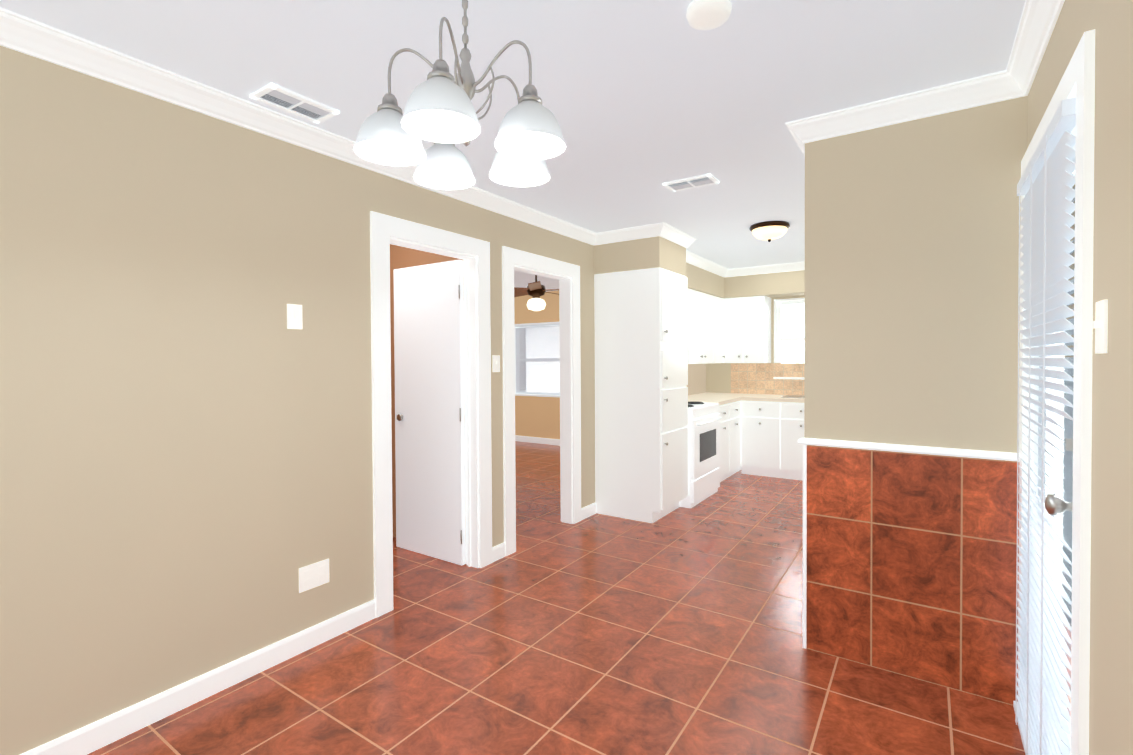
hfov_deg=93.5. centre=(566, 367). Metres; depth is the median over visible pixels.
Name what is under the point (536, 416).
wall
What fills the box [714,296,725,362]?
upper cabinet
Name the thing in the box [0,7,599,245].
crown molding
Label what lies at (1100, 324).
light switch
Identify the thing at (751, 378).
backsplash
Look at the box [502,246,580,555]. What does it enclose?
door frame
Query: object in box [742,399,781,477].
base cabinet
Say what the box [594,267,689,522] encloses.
tall cabinet
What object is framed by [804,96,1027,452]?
wall
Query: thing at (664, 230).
crown molding
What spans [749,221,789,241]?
kitchen light
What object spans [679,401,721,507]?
stove
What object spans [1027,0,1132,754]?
wall
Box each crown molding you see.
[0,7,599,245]
[596,223,655,244]
[652,222,695,251]
[686,252,731,276]
[728,261,804,276]
[785,118,804,155]
[796,72,999,147]
[1000,0,1064,101]
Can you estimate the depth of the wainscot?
2.24 m
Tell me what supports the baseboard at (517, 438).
attached to the wall at (536, 416)
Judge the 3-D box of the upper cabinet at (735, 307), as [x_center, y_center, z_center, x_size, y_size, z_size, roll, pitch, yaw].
[2.127,-0.453,6.650,0.255,0.800,0.345,0,1,34]
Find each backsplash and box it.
[686,364,705,394]
[731,363,803,394]
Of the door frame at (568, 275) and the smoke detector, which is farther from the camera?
the door frame at (568, 275)
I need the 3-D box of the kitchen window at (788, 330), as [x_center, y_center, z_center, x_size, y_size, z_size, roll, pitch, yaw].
[2.954,-0.343,6.354,0.900,0.980,0.120,0,1,34]
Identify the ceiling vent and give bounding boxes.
[250,82,339,123]
[662,173,719,191]
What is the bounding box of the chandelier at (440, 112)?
[353,0,565,189]
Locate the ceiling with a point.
(642, 100)
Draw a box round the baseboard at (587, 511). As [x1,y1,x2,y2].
[581,502,595,519]
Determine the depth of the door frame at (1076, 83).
1.25 m
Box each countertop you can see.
[690,392,741,402]
[742,395,803,402]
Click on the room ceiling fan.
(536, 290)
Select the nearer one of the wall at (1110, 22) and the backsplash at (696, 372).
the wall at (1110, 22)
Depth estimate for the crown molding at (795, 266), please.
6.21 m
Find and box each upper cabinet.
[690,289,713,363]
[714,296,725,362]
[726,297,745,362]
[746,296,770,362]
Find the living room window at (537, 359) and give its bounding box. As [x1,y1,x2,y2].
[514,322,559,396]
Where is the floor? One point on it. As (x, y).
(677, 631)
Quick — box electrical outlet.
[299,558,328,592]
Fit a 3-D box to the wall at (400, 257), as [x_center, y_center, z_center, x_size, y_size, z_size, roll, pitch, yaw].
[-2.402,0.079,4.850,4.380,2.440,0.100,0,1,34]
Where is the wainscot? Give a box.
[806,445,1018,704]
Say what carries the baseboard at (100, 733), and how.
attached to the wall at (186, 478)
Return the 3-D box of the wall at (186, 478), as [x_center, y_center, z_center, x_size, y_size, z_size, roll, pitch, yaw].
[-0.389,0.083,3.829,0.100,2.440,8.057,0,1,34]
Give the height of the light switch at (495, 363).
0.114 m
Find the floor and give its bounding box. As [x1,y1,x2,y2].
[87,441,1024,754]
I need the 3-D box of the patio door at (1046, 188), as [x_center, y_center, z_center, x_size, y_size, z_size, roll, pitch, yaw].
[1.487,0.309,1.638,0.113,1.986,0.801,0,1,34]
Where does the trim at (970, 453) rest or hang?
attached to the wall at (911, 282)
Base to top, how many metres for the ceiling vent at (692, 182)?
0.012 m
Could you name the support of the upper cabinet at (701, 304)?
attached to the wall at (186, 478)
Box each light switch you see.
[287,304,302,328]
[492,355,499,371]
[1093,299,1107,353]
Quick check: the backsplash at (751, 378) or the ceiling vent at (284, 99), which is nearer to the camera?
the ceiling vent at (284, 99)
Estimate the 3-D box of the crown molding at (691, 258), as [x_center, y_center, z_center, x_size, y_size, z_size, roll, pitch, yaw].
[1.437,-1.132,5.717,0.090,0.088,1.927,0,1,34]
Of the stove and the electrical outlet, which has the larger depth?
the stove
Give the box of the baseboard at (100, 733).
[20,599,375,754]
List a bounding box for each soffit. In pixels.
[594,240,725,297]
[630,236,689,279]
[726,270,804,297]
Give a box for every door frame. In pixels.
[370,211,491,617]
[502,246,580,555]
[1018,29,1094,754]
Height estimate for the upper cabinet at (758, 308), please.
0.800 m
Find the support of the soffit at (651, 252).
attached to the ceiling
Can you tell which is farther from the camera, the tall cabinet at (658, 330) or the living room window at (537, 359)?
the living room window at (537, 359)
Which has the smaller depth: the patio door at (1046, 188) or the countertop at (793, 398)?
the patio door at (1046, 188)
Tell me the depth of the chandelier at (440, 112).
1.34 m
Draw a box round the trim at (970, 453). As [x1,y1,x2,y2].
[797,438,1019,648]
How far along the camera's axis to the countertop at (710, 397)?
6.11 m
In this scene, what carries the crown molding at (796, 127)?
attached to the wall at (911, 282)
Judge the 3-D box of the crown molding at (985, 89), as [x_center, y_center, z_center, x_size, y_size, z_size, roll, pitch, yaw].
[1.376,-1.080,2.245,0.690,0.088,0.070,0,1,34]
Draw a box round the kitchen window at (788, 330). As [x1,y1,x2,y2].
[773,298,804,379]
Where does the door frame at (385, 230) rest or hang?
attached to the wall at (186, 478)
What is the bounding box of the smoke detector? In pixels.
[686,0,731,29]
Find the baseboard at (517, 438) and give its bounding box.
[515,435,559,445]
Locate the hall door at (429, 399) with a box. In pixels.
[394,260,465,565]
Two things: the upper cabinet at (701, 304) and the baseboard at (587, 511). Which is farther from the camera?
the upper cabinet at (701, 304)
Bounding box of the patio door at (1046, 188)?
[1013,97,1075,754]
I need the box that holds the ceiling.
[0,0,1025,291]
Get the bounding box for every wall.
[0,46,692,754]
[390,244,465,540]
[514,290,804,438]
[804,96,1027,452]
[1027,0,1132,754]
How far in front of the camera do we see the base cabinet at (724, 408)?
5.71 m
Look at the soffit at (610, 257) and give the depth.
4.65 m
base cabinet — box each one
[718,403,729,481]
[730,399,741,475]
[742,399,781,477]
[782,399,803,480]
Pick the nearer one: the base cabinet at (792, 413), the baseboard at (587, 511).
the baseboard at (587, 511)
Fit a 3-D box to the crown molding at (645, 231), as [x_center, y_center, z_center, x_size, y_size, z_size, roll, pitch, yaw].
[0.505,-1.108,4.441,0.510,0.088,0.070,0,1,34]
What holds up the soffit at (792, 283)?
attached to the ceiling
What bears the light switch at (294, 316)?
attached to the wall at (186, 478)
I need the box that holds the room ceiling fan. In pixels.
[514,275,558,310]
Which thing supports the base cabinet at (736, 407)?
on the floor

